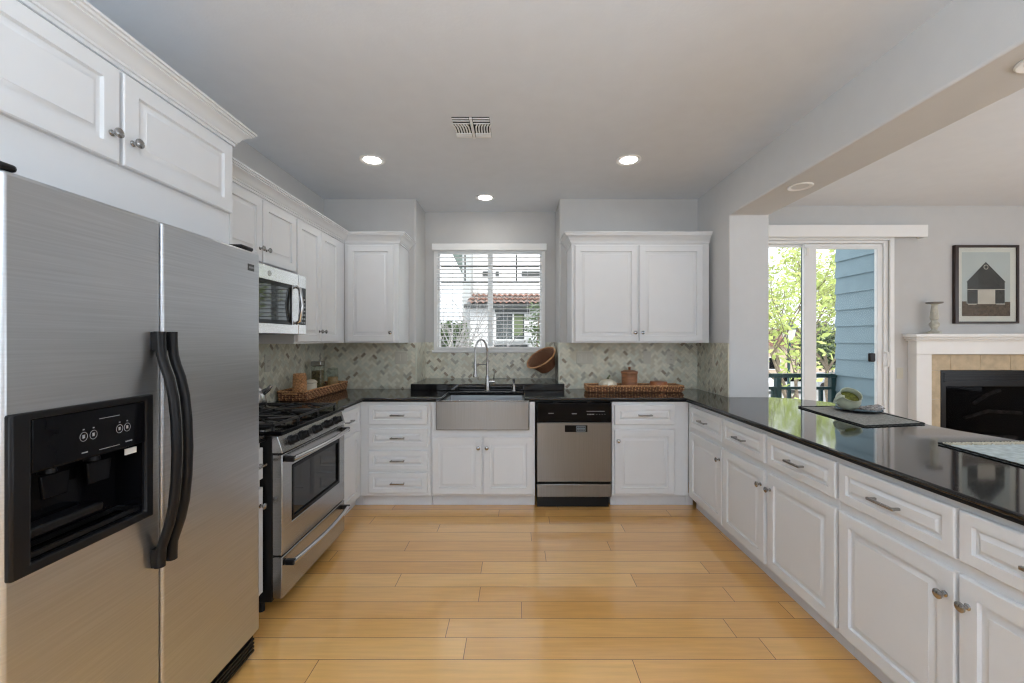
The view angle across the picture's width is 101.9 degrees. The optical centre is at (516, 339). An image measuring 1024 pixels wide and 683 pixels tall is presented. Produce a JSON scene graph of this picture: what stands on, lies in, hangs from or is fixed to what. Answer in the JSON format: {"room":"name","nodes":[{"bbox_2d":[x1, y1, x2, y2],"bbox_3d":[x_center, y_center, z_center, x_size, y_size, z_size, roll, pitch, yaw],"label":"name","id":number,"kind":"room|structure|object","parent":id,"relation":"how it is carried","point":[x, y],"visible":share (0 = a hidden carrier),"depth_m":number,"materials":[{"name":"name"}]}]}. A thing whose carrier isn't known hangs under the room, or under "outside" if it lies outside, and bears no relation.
{"room":"kitchen","nodes":[
{"label":"kitchen","id":0,"kind":"room"},
{"bbox_2d":[17,0,323,402],"bbox_3d":[-1.917,0.010,0.475,0.106,2.740,8.150,0,0,0],"label":"wall","id":1,"kind":"structure","parent":0,"point":[287,360],"depth_m":3.29,"materials":[{"name":"paint"}]},
{"bbox_2d":[0,0,231,243],"bbox_3d":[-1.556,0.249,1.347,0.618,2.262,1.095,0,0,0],"label":"upper cabinet","id":2,"kind":"object","parent":1,"relation":"attached to","point":[72,121],"visible":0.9,"depth_m":1.28,"materials":[{"name":"white paint"}]},
{"bbox_2d":[18,0,256,146],"bbox_3d":[-1.545,-0.925,1.383,0.630,0.085,1.165,0,0,0],"label":"crown molding","id":3,"kind":"structure","parent":2,"relation":"attached to","point":[79,19],"depth_m":1.38,"materials":[{"name":"white paint"}]},
{"bbox_2d":[232,182,295,272],"bbox_3d":[-1.675,-0.648,2.481,0.382,0.407,0.762,0,0,0],"label":"upper cabinet","id":4,"kind":"object","parent":1,"relation":"attached to","point":[258,224],"visible":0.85,"depth_m":2.49,"materials":[{"name":"white paint"}]},
{"bbox_2d":[259,263,305,333],"bbox_3d":[-1.625,-0.234,2.477,0.465,0.397,0.758,0,0,0],"label":"microwave","id":5,"kind":"object","parent":4,"relation":"attached to","point":[282,293],"visible":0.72,"depth_m":2.56,"materials":[{"name":"silver metal"}]},
{"bbox_2d":[259,343,323,402],"bbox_3d":[-1.867,0.253,2.957,0.006,0.445,2.114,0,0,0],"label":"backsplash","id":6,"kind":"structure","parent":1,"relation":"attached to","point":[287,360],"depth_m":3.34,"materials":[{"name":"tile"}]},
{"bbox_2d":[259,216,343,343],"bbox_3d":[-1.675,-0.411,3.276,0.382,0.882,0.824,0,0,0],"label":"upper cabinet","id":7,"kind":"object","parent":1,"relation":"attached to","point":[319,256],"visible":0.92,"depth_m":3.19,"materials":[{"name":"white paint"}]},
{"bbox_2d":[324,199,425,388],"bbox_3d":[-1.445,0.005,4.280,0.950,2.830,0.540,0,0,0],"label":"wall","id":8,"kind":"structure","parent":0,"point":[363,365],"depth_m":4.02,"materials":[{"name":"paint"}]},
{"bbox_2d":[324,343,414,388],"bbox_3d":[-1.422,0.253,4.017,0.884,0.445,0.006,0,0,0],"label":"backsplash","id":9,"kind":"structure","parent":8,"relation":"attached to","point":[364,365],"depth_m":4.01,"materials":[{"name":"tile"}]},
{"bbox_2d":[345,244,408,342],"bbox_3d":[-1.292,-0.411,3.828,0.485,0.882,0.382,0,0,0],"label":"upper cabinet","id":10,"kind":"object","parent":8,"relation":"attached to","point":[376,275],"visible":1,"depth_m":3.67,"materials":[{"name":"white paint"}]},
{"bbox_2d":[232,156,415,250],"bbox_3d":[-1.258,-0.898,3.059,0.557,0.090,1.919,0,0,0],"label":"crown molding","id":11,"kind":"structure","parent":10,"relation":"on","point":[243,175],"depth_m":2.94,"materials":[{"name":"white paint"}]},
{"bbox_2d":[395,351,406,363],"bbox_3d":[-1.120,0.174,4.010,0.118,0.120,0.008,0,0,0],"label":"light switch","id":12,"kind":"object","parent":8,"relation":"attached to","point":[400,356],"visible":1,"depth_m":4.01,"materials":[{"name":"beige plastic"}]},
{"bbox_2d":[417,342,425,381],"bbox_3d":[-0.977,0.222,4.219,0.006,0.383,0.410,0,0,0],"label":"backsplash","id":13,"kind":"structure","parent":8,"relation":"attached to","point":[421,346],"depth_m":4.23,"materials":[{"name":"tile"}]},
{"bbox_2d":[425,212,554,378],"bbox_3d":[-0.285,0.010,4.487,1.390,2.740,0.126,0,0,0],"label":"wall","id":14,"kind":"structure","parent":0,"point":[440,227],"depth_m":4.43,"materials":[{"name":"paint"}]},
{"bbox_2d":[432,251,546,352],"bbox_3d":[-0.292,-0.420,4.465,1.225,1.120,0.130,0,0,0],"label":"window","id":15,"kind":"structure","parent":14,"relation":"in","point":[437,297],"depth_m":4.42,"materials":[{"name":"white paint"}]},
{"bbox_2d":[432,243,546,348],"bbox_3d":[-0.290,-0.454,4.377,1.200,1.102,0.073,0,0,0],"label":"window blind","id":16,"kind":"object","parent":15,"relation":"attached to","point":[527,247],"visible":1,"depth_m":4.37,"materials":[{"name":"white plastic"}]},
{"bbox_2d":[441,255,538,282],"bbox_3d":[-0.292,-0.768,4.516,1.065,0.303,0.012,0,0,0],"label":"grille","id":17,"kind":"object","parent":15,"relation":"attached to","point":[464,255],"depth_m":4.51,"materials":[{"name":"white metal"}]},
{"bbox_2d":[426,342,554,377],"bbox_3d":[-0.285,0.222,4.427,1.378,0.383,0.006,0,0,0],"label":"backsplash","id":18,"kind":"structure","parent":14,"relation":"attached to","point":[438,365],"depth_m":4.42,"materials":[{"name":"tile"}]},
{"bbox_2d":[453,254,539,346],"bbox_3d":[-4.250,-0.670,13.860,15.500,9.900,4.280,0,0,0],"label":"house","id":19,"kind":"object","parent":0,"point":[466,298],"visible":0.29,"depth_m":12.90,"materials":[{"name":"white paint"}]},
{"bbox_2d":[495,309,528,313],"bbox_3d":[-0.140,-0.805,11.930,0.980,0.110,0.140,0,0,0],"label":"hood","id":20,"kind":"object","parent":19,"relation":"attached to","point":[496,310],"depth_m":11.86,"materials":[{"name":"grey metal"}]},
{"bbox_2d":[514,315,522,334],"bbox_3d":[0.043,-0.420,11.967,0.255,0.600,0.014,0,0,0],"label":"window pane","id":21,"kind":"object","parent":19,"relation":"hanging from","point":[515,318],"depth_m":11.96,"materials":[{"name":"glass"}]},
{"bbox_2d":[86,0,952,211],"bbox_3d":[-0.110,-1.420,0.475,3.720,0.120,8.150,0,0,0],"label":"ceiling","id":22,"kind":"structure","parent":0,"point":[567,89],"depth_m":2.16,"materials":[{"name":"paint"}]},
{"bbox_2d":[359,154,384,165],"bbox_3d":[-1.095,-1.355,3.140,0.190,0.009,0.190,0,0,0],"label":"recessed light","id":23,"kind":"object","parent":22,"relation":"in","point":[373,160],"visible":1,"depth_m":3.13,"materials":[{"name":"white paint"}]},
{"bbox_2d":[451,117,491,138],"bbox_3d":[-0.285,-1.359,2.660,0.320,0.022,0.330,0,0,0],"label":"ceiling vent","id":24,"kind":"object","parent":22,"relation":"in","point":[465,127],"visible":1,"depth_m":2.65,"materials":[{"name":"white metal"}]},
{"bbox_2d":[475,194,494,200],"bbox_3d":[-0.305,-1.355,3.970,0.190,0.009,0.190,0,0,0],"label":"recessed light","id":25,"kind":"object","parent":22,"relation":"in","point":[481,197],"visible":1,"depth_m":3.96,"materials":[{"name":"white paint"}]},
{"bbox_2d":[616,154,641,165],"bbox_3d":[0.845,-1.355,3.140,0.190,0.009,0.190,0,0,0],"label":"recessed light","id":26,"kind":"object","parent":22,"relation":"in","point":[631,159],"visible":1,"depth_m":3.13,"materials":[{"name":"white paint"}]},
{"bbox_2d":[228,482,881,682],"bbox_3d":[2.515,1.410,0.475,8.970,0.060,8.150,0,0,0],"label":"floor","id":27,"kind":"structure","parent":0,"point":[432,593],"depth_m":2.14,"materials":[{"name":"brown wood"}]},
{"bbox_2d":[0,161,258,682],"bbox_3d":[-1.452,0.492,1.369,0.802,1.776,0.918,0,0,0],"label":"refrigerator","id":28,"kind":"object","parent":27,"relation":"on","point":[129,341],"visible":1,"depth_m":1.20,"materials":[{"name":"silver metal"}]},
{"bbox_2d":[259,443,266,595],"bbox_3d":[-1.548,0.945,1.989,0.634,0.870,0.168,0,0,0],"label":"base cabinet","id":29,"kind":"object","parent":27,"relation":"on","point":[262,506],"visible":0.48,"depth_m":2.05,"materials":[{"name":"white paint"}]},
{"bbox_2d":[259,435,266,442],"bbox_3d":[-1.556,0.492,1.989,0.613,0.032,0.178,0,0,0],"label":"countertop","id":30,"kind":"structure","parent":29,"relation":"on","point":[261,437],"depth_m":2.05,"materials":[{"name":"black stone"}]},
{"bbox_2d":[259,403,349,612],"bbox_3d":[-1.471,0.900,2.462,0.728,0.959,0.762,0,0,0],"label":"gas range","id":31,"kind":"object","parent":27,"relation":"on","point":[302,482],"visible":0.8,"depth_m":2.27,"materials":[{"name":"silver metal"}]},
{"bbox_2d":[259,385,271,408],"bbox_3d":[-1.665,0.302,2.565,0.209,0.248,0.209,0,0,29],"label":"kettle","id":32,"kind":"object","parent":31,"relation":"on","point":[262,392],"visible":0.19,"depth_m":2.57,"materials":[{"name":"silver metal"}]},
{"bbox_2d":[259,408,343,435],"bbox_3d":[-1.508,0.475,2.462,0.655,0.020,0.762,0,0,0],"label":"cooktop","id":33,"kind":"object","parent":31,"relation":"in","point":[289,428],"depth_m":2.35,"materials":[{"name":"black metal"}]},
{"bbox_2d":[342,403,359,515],"bbox_3d":[-1.548,0.945,3.432,0.634,0.870,1.140,0,0,0],"label":"base cabinet","id":34,"kind":"object","parent":27,"relation":"on","point":[351,415],"visible":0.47,"depth_m":3.19,"materials":[{"name":"white paint"}]},
{"bbox_2d":[264,389,1023,525],"bbox_3d":[0.348,0.492,2.406,4.422,0.032,3.212,0,0,0],"label":"countertop","id":35,"kind":"structure","parent":34,"relation":"on","point":[910,454],"depth_m":2.02,"materials":[{"name":"black stone"}]},
{"bbox_2d":[277,381,347,400],"bbox_3d":[-1.733,0.434,3.585,0.241,0.080,0.848,0,0,0],"label":"woven tray","id":36,"kind":"object","parent":35,"relation":"on","point":[288,394],"visible":0.8,"depth_m":3.29,"materials":[{"name":"wicker"}]},
{"bbox_2d":[292,373,306,390],"bbox_3d":[-1.725,0.367,3.295,0.106,0.200,0.106,0,0,-15],"label":"canister","id":37,"kind":"object","parent":36,"relation":"on","point":[299,383],"visible":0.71,"depth_m":3.26,"materials":[{"name":"brown wicker"}]},
{"bbox_2d":[307,379,316,391],"bbox_3d":[-1.700,0.398,3.425,0.098,0.140,0.098,0,0,0],"label":"ceramic jar","id":38,"kind":"object","parent":36,"relation":"on","point":[311,383],"visible":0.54,"depth_m":3.39,"materials":[{"name":"white ceramic"}]},
{"bbox_2d":[311,361,324,387],"bbox_3d":[-1.745,0.329,3.640,0.088,0.278,0.088,0,0,0],"label":"glass jar","id":39,"kind":"object","parent":36,"relation":"on","point":[318,375],"visible":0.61,"depth_m":3.60,"materials":[{"name":"clear glass"}]},
{"bbox_2d":[328,376,337,386],"bbox_3d":[-1.720,0.364,3.875,0.096,0.206,0.096,0,0,0],"label":"jar","id":40,"kind":"object","parent":36,"relation":"on","point":[334,379],"visible":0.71,"depth_m":3.84,"materials":[{"name":"clear glass"}]},
{"bbox_2d":[436,395,528,429],"bbox_3d":[-0.280,0.615,3.590,0.756,0.240,0.461,0,0,0],"label":"farmhouse sink","id":41,"kind":"object","parent":35,"relation":"in","point":[455,412],"visible":1,"depth_m":3.36,"materials":[{"name":"silver metal"}]},
{"bbox_2d":[444,395,523,399],"bbox_3d":[-0.280,0.621,3.605,0.690,0.218,0.430,0,0,0],"label":"basin","id":42,"kind":"object","parent":41,"relation":"in","point":[451,397],"depth_m":3.80,"materials":[{"name":"silver metal"}]},
{"bbox_2d":[473,339,494,390],"bbox_3d":[-0.306,0.233,3.836,0.202,0.486,0.054,0,0,-7],"label":"kitchen faucet","id":43,"kind":"object","parent":35,"relation":"on","point":[487,381],"visible":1,"depth_m":3.83,"materials":[{"name":"silver metal"}]},
{"bbox_2d":[411,378,563,389],"bbox_3d":[-0.275,0.445,4.146,1.436,0.061,0.553,0,0,0],"label":"granite ledge","id":44,"kind":"object","parent":35,"relation":"on","point":[428,383],"visible":0.96,"depth_m":3.87,"materials":[{"name":"black stone"}]},
{"bbox_2d":[511,379,515,390],"bbox_3d":[-0.030,0.417,3.830,0.044,0.117,0.064,0,0,0],"label":"soap dispenser","id":45,"kind":"object","parent":35,"relation":"on","point":[513,380],"visible":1,"depth_m":3.83,"materials":[{"name":"silver metal"}]},
{"bbox_2d":[584,383,683,391],"bbox_3d":[1.066,0.442,3.815,0.881,0.064,0.211,0,0,0],"label":"woven tray","id":46,"kind":"object","parent":35,"relation":"on","point":[590,387],"visible":0.91,"depth_m":3.72,"materials":[{"name":"wicker"}]},
{"bbox_2d":[599,375,616,385],"bbox_3d":[0.827,0.390,3.800,0.162,0.140,0.164,0,0,0],"label":"pumpkin","id":47,"kind":"object","parent":46,"relation":"on","point":[607,381],"visible":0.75,"depth_m":3.75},
{"bbox_2d":[621,367,637,384],"bbox_3d":[1.035,0.359,3.820,0.156,0.218,0.156,0,0,0],"label":"wooden canister","id":48,"kind":"object","parent":46,"relation":"on","point":[628,377],"visible":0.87,"depth_m":3.76,"materials":[{"name":"brown wood"}]},
{"bbox_2d":[649,381,667,390],"bbox_3d":[1.295,0.423,3.800,0.162,0.088,0.162,0,0,0],"label":"wooden bowl","id":49,"kind":"object","parent":46,"relation":"on","point":[660,383],"visible":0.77,"depth_m":3.74,"materials":[{"name":"red wood"}]},
{"bbox_2d":[798,406,924,426],"bbox_3d":[2.136,0.471,2.594,0.412,0.009,0.732,0,0,7],"label":"placemat","id":50,"kind":"object","parent":35,"relation":"on","point":[862,419],"visible":0.85,"depth_m":2.51,"materials":[{"name":"grey fabric"}]},
{"bbox_2d":[834,406,883,412],"bbox_3d":[2.235,0.460,2.720,0.256,0.015,0.256,0,0,0],"label":"plate","id":51,"kind":"object","parent":50,"relation":"on","point":[836,407],"visible":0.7,"depth_m":2.66,"materials":[{"name":"grey ceramic"}]},
{"bbox_2d":[833,387,862,409],"bbox_3d":[2.156,0.389,2.710,0.154,0.148,0.148,0,0,33],"label":"pitcher","id":52,"kind":"object","parent":51,"relation":"on","point":[847,398],"visible":0.99,"depth_m":2.69,"materials":[{"name":"ceramic"}]},
{"bbox_2d":[857,404,884,410],"bbox_3d":[2.276,0.433,2.684,0.116,0.034,0.130,0,0,-29],"label":"folded napkin","id":53,"kind":"object","parent":51,"relation":"on","point":[876,407],"visible":0.91,"depth_m":2.64,"materials":[{"name":"white fabric"}]},
{"bbox_2d":[938,441,1023,466],"bbox_3d":[2.120,0.470,1.570,0.508,0.011,0.688,0,0,0],"label":"placemat","id":54,"kind":"object","parent":35,"relation":"on","point":[1012,452],"visible":1,"depth_m":1.78,"materials":[{"name":"fabric"}]},
{"bbox_2d":[356,496,362,504],"bbox_3d":[-1.315,1.330,3.466,0.062,0.100,0.008,0,0,0],"label":"trim","id":55,"kind":"structure","parent":27,"relation":"on","point":[359,501],"depth_m":3.46,"materials":[{"name":"paint"}]},
{"bbox_2d":[360,402,432,504],"bbox_3d":[-0.995,0.945,3.673,0.577,0.870,0.654,0,0,0],"label":"base cabinet","id":56,"kind":"object","parent":27,"relation":"on","point":[395,437],"visible":0.93,"depth_m":3.39,"materials":[{"name":"white paint"}]},
{"bbox_2d":[431,402,534,504],"bbox_3d":[-0.278,0.945,3.674,0.850,0.870,0.652,0,0,0],"label":"base cabinet","id":57,"kind":"object","parent":27,"relation":"on","point":[469,467],"visible":0.9,"depth_m":3.38,"materials":[{"name":"white paint"}]},
{"bbox_2d":[535,402,610,506],"bbox_3d":[0.465,0.944,3.661,0.606,0.872,0.588,0,0,0],"label":"dishwasher","id":58,"kind":"object","parent":27,"relation":"on","point":[573,439],"visible":1,"depth_m":3.37,"materials":[{"name":"silver metal"}]},
{"bbox_2d":[609,402,687,504],"bbox_3d":[1.091,0.945,3.673,0.626,0.870,0.654,0,0,0],"label":"base cabinet","id":59,"kind":"object","parent":27,"relation":"on","point":[649,440],"visible":0.89,"depth_m":3.38,"materials":[{"name":"white paint"}]},
{"bbox_2d":[685,493,692,504],"bbox_3d":[1.436,1.330,3.466,0.060,0.100,0.008,0,0,0],"label":"trim","id":60,"kind":"structure","parent":59,"relation":"attached to","point":[688,500],"depth_m":3.46,"materials":[{"name":"paint"}]},
{"bbox_2d":[689,403,733,542],"bbox_3d":[1.688,0.945,3.099,0.674,0.870,0.592,0,0,0],"label":"base cabinet","id":61,"kind":"object","parent":27,"relation":"on","point":[706,445],"visible":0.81,"depth_m":3.04,"materials":[{"name":"white paint"}]},
{"bbox_2d":[723,416,854,656],"bbox_3d":[1.688,0.945,2.303,0.674,0.870,1.000,0,0,0],"label":"base cabinet","id":62,"kind":"object","parent":27,"relation":"on","point":[782,505],"visible":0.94,"depth_m":2.13,"materials":[{"name":"white paint"}]},
{"bbox_2d":[839,459,1023,682],"bbox_3d":[1.688,0.945,1.304,0.674,0.870,0.995,0,0,0],"label":"base cabinet","id":63,"kind":"object","parent":27,"relation":"on","point":[931,585],"visible":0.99,"depth_m":1.41,"materials":[{"name":"white paint"}]},
{"bbox_2d":[902,334,1023,440],"bbox_3d":[5.015,0.660,4.349,1.810,1.440,0.160,0,0,0],"label":"fireplace","id":64,"kind":"object","parent":27,"relation":"on","point":[972,383],"visible":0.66,"depth_m":4.38,"materials":[{"name":"white paint"}]},
{"bbox_2d":[925,302,943,333],"bbox_3d":[4.370,-0.226,4.345,0.138,0.330,0.138,0,0,0],"label":"candle holder","id":65,"kind":"object","parent":64,"relation":"on","point":[934,324],"visible":1,"depth_m":4.32,"materials":[{"name":"ceramic"}]},
{"bbox_2d":[902,334,1023,340],"bbox_3d":[5.015,-0.022,4.349,1.810,0.075,0.160,0,0,0],"label":"mantel shelf","id":66,"kind":"object","parent":64,"relation":"attached to","point":[908,337],"depth_m":4.28,"materials":[{"name":"white paint"}]},
{"bbox_2d":[555,199,697,481],"bbox_3d":[1.100,0.005,4.280,1.400,2.830,0.540,0,0,0],"label":"wall","id":67,"kind":"structure","parent":0,"point":[610,359],"depth_m":4.02,"materials":[{"name":"paint"}]},
{"bbox_2d":[555,342,557,380],"bbox_3d":[0.407,0.222,4.219,0.006,0.383,0.410,0,0,0],"label":"backsplash","id":68,"kind":"structure","parent":67,"relation":"attached to","point":[556,343],"depth_m":4.25,"materials":[{"name":"tile"}]},
{"bbox_2d":[576,351,592,363],"bbox_3d":[0.655,0.174,4.010,0.160,0.120,0.008,0,0,0],"label":"light switch","id":69,"kind":"object","parent":67,"relation":"attached to","point":[582,357],"visible":1,"depth_m":4.01,"materials":[{"name":"beige plastic"}]},
{"bbox_2d":[560,343,696,388],"bbox_3d":[1.077,0.253,4.017,1.334,0.445,0.006,0,0,0],"label":"backsplash","id":70,"kind":"structure","parent":67,"relation":"attached to","point":[610,359],"depth_m":4.01,"materials":[{"name":"tile"}]},
{"bbox_2d":[560,231,712,250],"bbox_3d":[1.062,-0.898,3.820,1.294,0.090,0.399,0,0,0],"label":"crown molding","id":71,"kind":"structure","parent":67,"relation":"attached to","point":[568,238],"depth_m":3.66,"materials":[{"name":"white paint"}]},
{"bbox_2d":[567,244,708,342],"bbox_3d":[1.096,-0.411,3.828,1.222,0.882,0.382,0,0,0],"label":"upper cabinet","id":72,"kind":"object","parent":67,"relation":"attached to","point":[617,293],"visible":1,"depth_m":3.67,"materials":[{"name":"white paint"}]},
{"bbox_3d":[0.391,0.051,4.225,0.025,0.039,0.007,0,0,0],"label":"wall hook","id":73,"kind":"object","parent":67,"relation":"attached to","visible":0},
{"bbox_2d":[527,346,555,372],"bbox_3d":[0.245,0.209,4.224,0.315,0.274,0.296,0,0,16],"label":"hanging basket","id":74,"kind":"object","parent":73,"relation":"hanging from","point":[547,364],"visible":1,"depth_m":4.29,"materials":[{"name":"wicker"}]},
{"bbox_2d":[769,390,825,401],"bbox_3d":[20.000,4.380,63.000,120.000,0.200,114.000,0,0,0],"label":"floor","id":75,"kind":"structure","parent":0,"point":[799,391],"depth_m":32.29,"materials":[{"name":"concrete"}]},
{"bbox_2d":[441,321,473,346],"bbox_3d":[-1.739,1.879,10.894,1.500,4.806,1.025,0,0,18],"label":"shrub","id":76,"kind":"object","parent":75,"relation":"on","point":[448,322],"visible":0.12,"depth_m":10.67,"materials":[{"name":"green plant"}]},
{"bbox_2d":[441,280,533,346],"bbox_3d":[-1.387,1.546,8.429,2.436,5.510,4.084,0,0,-39],"label":"tree","id":77,"kind":"object","parent":75,"relation":"on","point":[461,343],"visible":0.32,"depth_m":8.61,"materials":[{"name":"green plant"}]},
{"bbox_2d":[519,302,539,346],"bbox_3d":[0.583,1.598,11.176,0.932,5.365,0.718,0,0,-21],"label":"potted shrub","id":78,"kind":"object","parent":75,"relation":"on","point":[531,306],"visible":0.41,"depth_m":11.18,"materials":[{"name":"green plant"}]},
{"bbox_2d":[782,322,796,386],"bbox_3d":[9.300,1.815,14.200,0.462,4.930,0.462,0,0,-22],"label":"street lamp","id":79,"kind":"object","parent":75,"relation":"on","point":[793,330],"visible":0.24,"depth_m":14.10,"materials":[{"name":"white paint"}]},
{"bbox_2d":[769,378,818,390],"bbox_3d":[21.601,3.570,33.500,4.498,1.420,1.800,0,0,-6],"label":"parked car","id":80,"kind":"object","parent":75,"relation":"on","point":[771,384],"visible":0.19,"depth_m":32.65,"materials":[{"name":"white paint"}]},
{"bbox_2d":[769,248,835,398],"bbox_3d":[7.057,0.347,12.099,5.118,7.885,6.106,0,0,44],"label":"tree","id":81,"kind":"object","parent":75,"relation":"on","point":[783,328],"visible":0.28,"depth_m":10.98,"materials":[{"name":"green plant"}]},
{"bbox_2d":[769,252,835,401],"bbox_3d":[12.650,-0.475,16.302,7.601,9.515,5.042,0,0,19],"label":"tree","id":82,"kind":"object","parent":75,"relation":"on","point":[827,367],"visible":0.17,"depth_m":17.25,"materials":[{"name":"green plant"}]},
{"bbox_2d":[769,328,835,372],"bbox_3d":[32.000,1.480,49.000,13.200,5.600,9.000,0,0,0],"label":"house","id":83,"kind":"object","parent":75,"relation":"on","point":[771,365],"visible":0.12,"depth_m":45.00,"materials":[{"name":"beige paint"}]},
{"bbox_2d":[774,248,835,398],"bbox_3d":[18.453,-1.229,23.680,6.630,11.042,6.618,0,0,15],"label":"tree","id":84,"kind":"object","parent":75,"relation":"on","point":[833,258],"visible":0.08,"depth_m":24.14,"materials":[{"name":"green plant"}]},
{"bbox_2d":[786,317,835,371],"bbox_3d":[23.868,1.145,32.562,4.937,6.289,5.043,0,0,0],"label":"tree","id":85,"kind":"object","parent":75,"relation":"on","point":[830,338],"visible":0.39,"depth_m":31.78,"materials":[{"name":"green plant"}]},
{"bbox_2d":[816,372,834,386],"bbox_3d":[27.201,3.570,36.000,4.498,1.420,1.800,0,0,-6],"label":"parked car","id":86,"kind":"object","parent":75,"relation":"on","point":[821,384],"visible":0.06,"depth_m":34.99,"materials":[{"name":"silver metal"}]},
{"bbox_2d":[834,249,873,405],"bbox_3d":[4.048,-0.045,4.869,0.194,3.050,0.632,0,0,0],"label":"wall","id":87,"kind":"structure","parent":0,"point":[854,271],"depth_m":4.88,"materials":[{"name":"blue paint"}]},
{"bbox_2d":[697,0,1023,396],"bbox_3d":[1.913,-0.070,0.500,0.345,3.000,8.100,0,0,0],"label":"wall","id":88,"kind":"structure","parent":0,"point":[960,62],"depth_m":2.34,"materials":[{"name":"paint"}]},
{"bbox_2d":[697,343,726,396],"bbox_3d":[1.747,0.253,3.722,0.006,0.445,0.584,0,0,0],"label":"backsplash","id":89,"kind":"structure","parent":88,"relation":"attached to","point":[714,380],"depth_m":3.70,"materials":[{"name":"tile"}]},
{"bbox_2d":[787,182,813,190],"bbox_3d":[1.900,-1.024,2.785,0.152,0.009,0.152,0,0,0],"label":"ceiling light","id":90,"kind":"object","parent":88,"relation":"attached to","point":[803,185],"visible":1,"depth_m":2.78,"materials":[{"name":"white paint"}]},
{"bbox_2d":[1013,59,1023,72],"bbox_3d":[1.935,-1.024,1.520,0.152,0.009,0.152,0,0,0],"label":"ceiling light","id":91,"kind":"object","parent":88,"relation":"attached to","point":[1019,67],"visible":1,"depth_m":1.56,"materials":[{"name":"white paint"}]},
{"bbox_2d":[769,206,1023,417],"bbox_3d":[4.492,-0.020,4.490,4.815,2.800,0.120,0,0,0],"label":"wall","id":92,"kind":"structure","parent":0,"point":[923,266],"depth_m":4.43,"materials":[{"name":"paint"}]},
{"bbox_2d":[769,237,893,413],"bbox_3d":[3.072,0.138,4.471,1.885,2.525,0.178,0,0,0],"label":"door","id":93,"kind":"structure","parent":92,"relation":"in","point":[882,359],"depth_m":4.46,"materials":[{"name":"white paint"}]},
{"bbox_2d":[769,225,927,238],"bbox_3d":[3.183,-1.133,4.373,2.193,0.125,0.111,0,0,0],"label":"blind valance","id":94,"kind":"object","parent":92,"relation":"attached to","point":[919,231],"visible":0.69,"depth_m":4.32,"materials":[{"name":"white paint"}]},
{"bbox_2d":[897,368,902,378],"bbox_3d":[4.085,0.360,4.426,0.070,0.120,0.008,0,0,0],"label":"light switch","id":95,"kind":"object","parent":92,"relation":"attached to","point":[899,370],"visible":1,"depth_m":4.42,"materials":[{"name":"beige plastic"}]},
{"bbox_2d":[952,245,1018,323],"bbox_3d":[4.982,-0.586,4.412,0.680,0.832,0.035,0,0,0],"label":"framed picture","id":96,"kind":"object","parent":92,"relation":"attached to","point":[985,278],"visible":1,"depth_m":4.41,"materials":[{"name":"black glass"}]},
{"bbox_2d":[962,252,1009,315],"bbox_3d":[4.982,-0.587,4.405,0.512,0.678,0.008,0,0,0],"label":"print","id":97,"kind":"object","parent":96,"relation":"attached to","point":[985,275],"depth_m":4.41},
{"bbox_2d":[787,88,1023,205],"bbox_3d":[4.543,-1.480,0.475,4.915,0.120,8.150,0,0,0],"label":"ceiling","id":98,"kind":"structure","parent":0,"point":[977,159],"depth_m":3.49,"materials":[{"name":"paint"}]},
{"bbox_3d":[3.542,1.475,4.927,2.915,0.130,0.745,0,0,0],"label":"floor","id":99,"kind":"structure","parent":0,"visible":0},
{"bbox_2d":[769,373,836,402],"bbox_3d":[3.067,0.917,5.190,1.965,0.985,0.070,0,0,0],"label":"balcony railing","id":100,"kind":"object","parent":99,"relation":"on","point":[776,391],"visible":0.17,"depth_m":5.16,"materials":[{"name":"green paint"}]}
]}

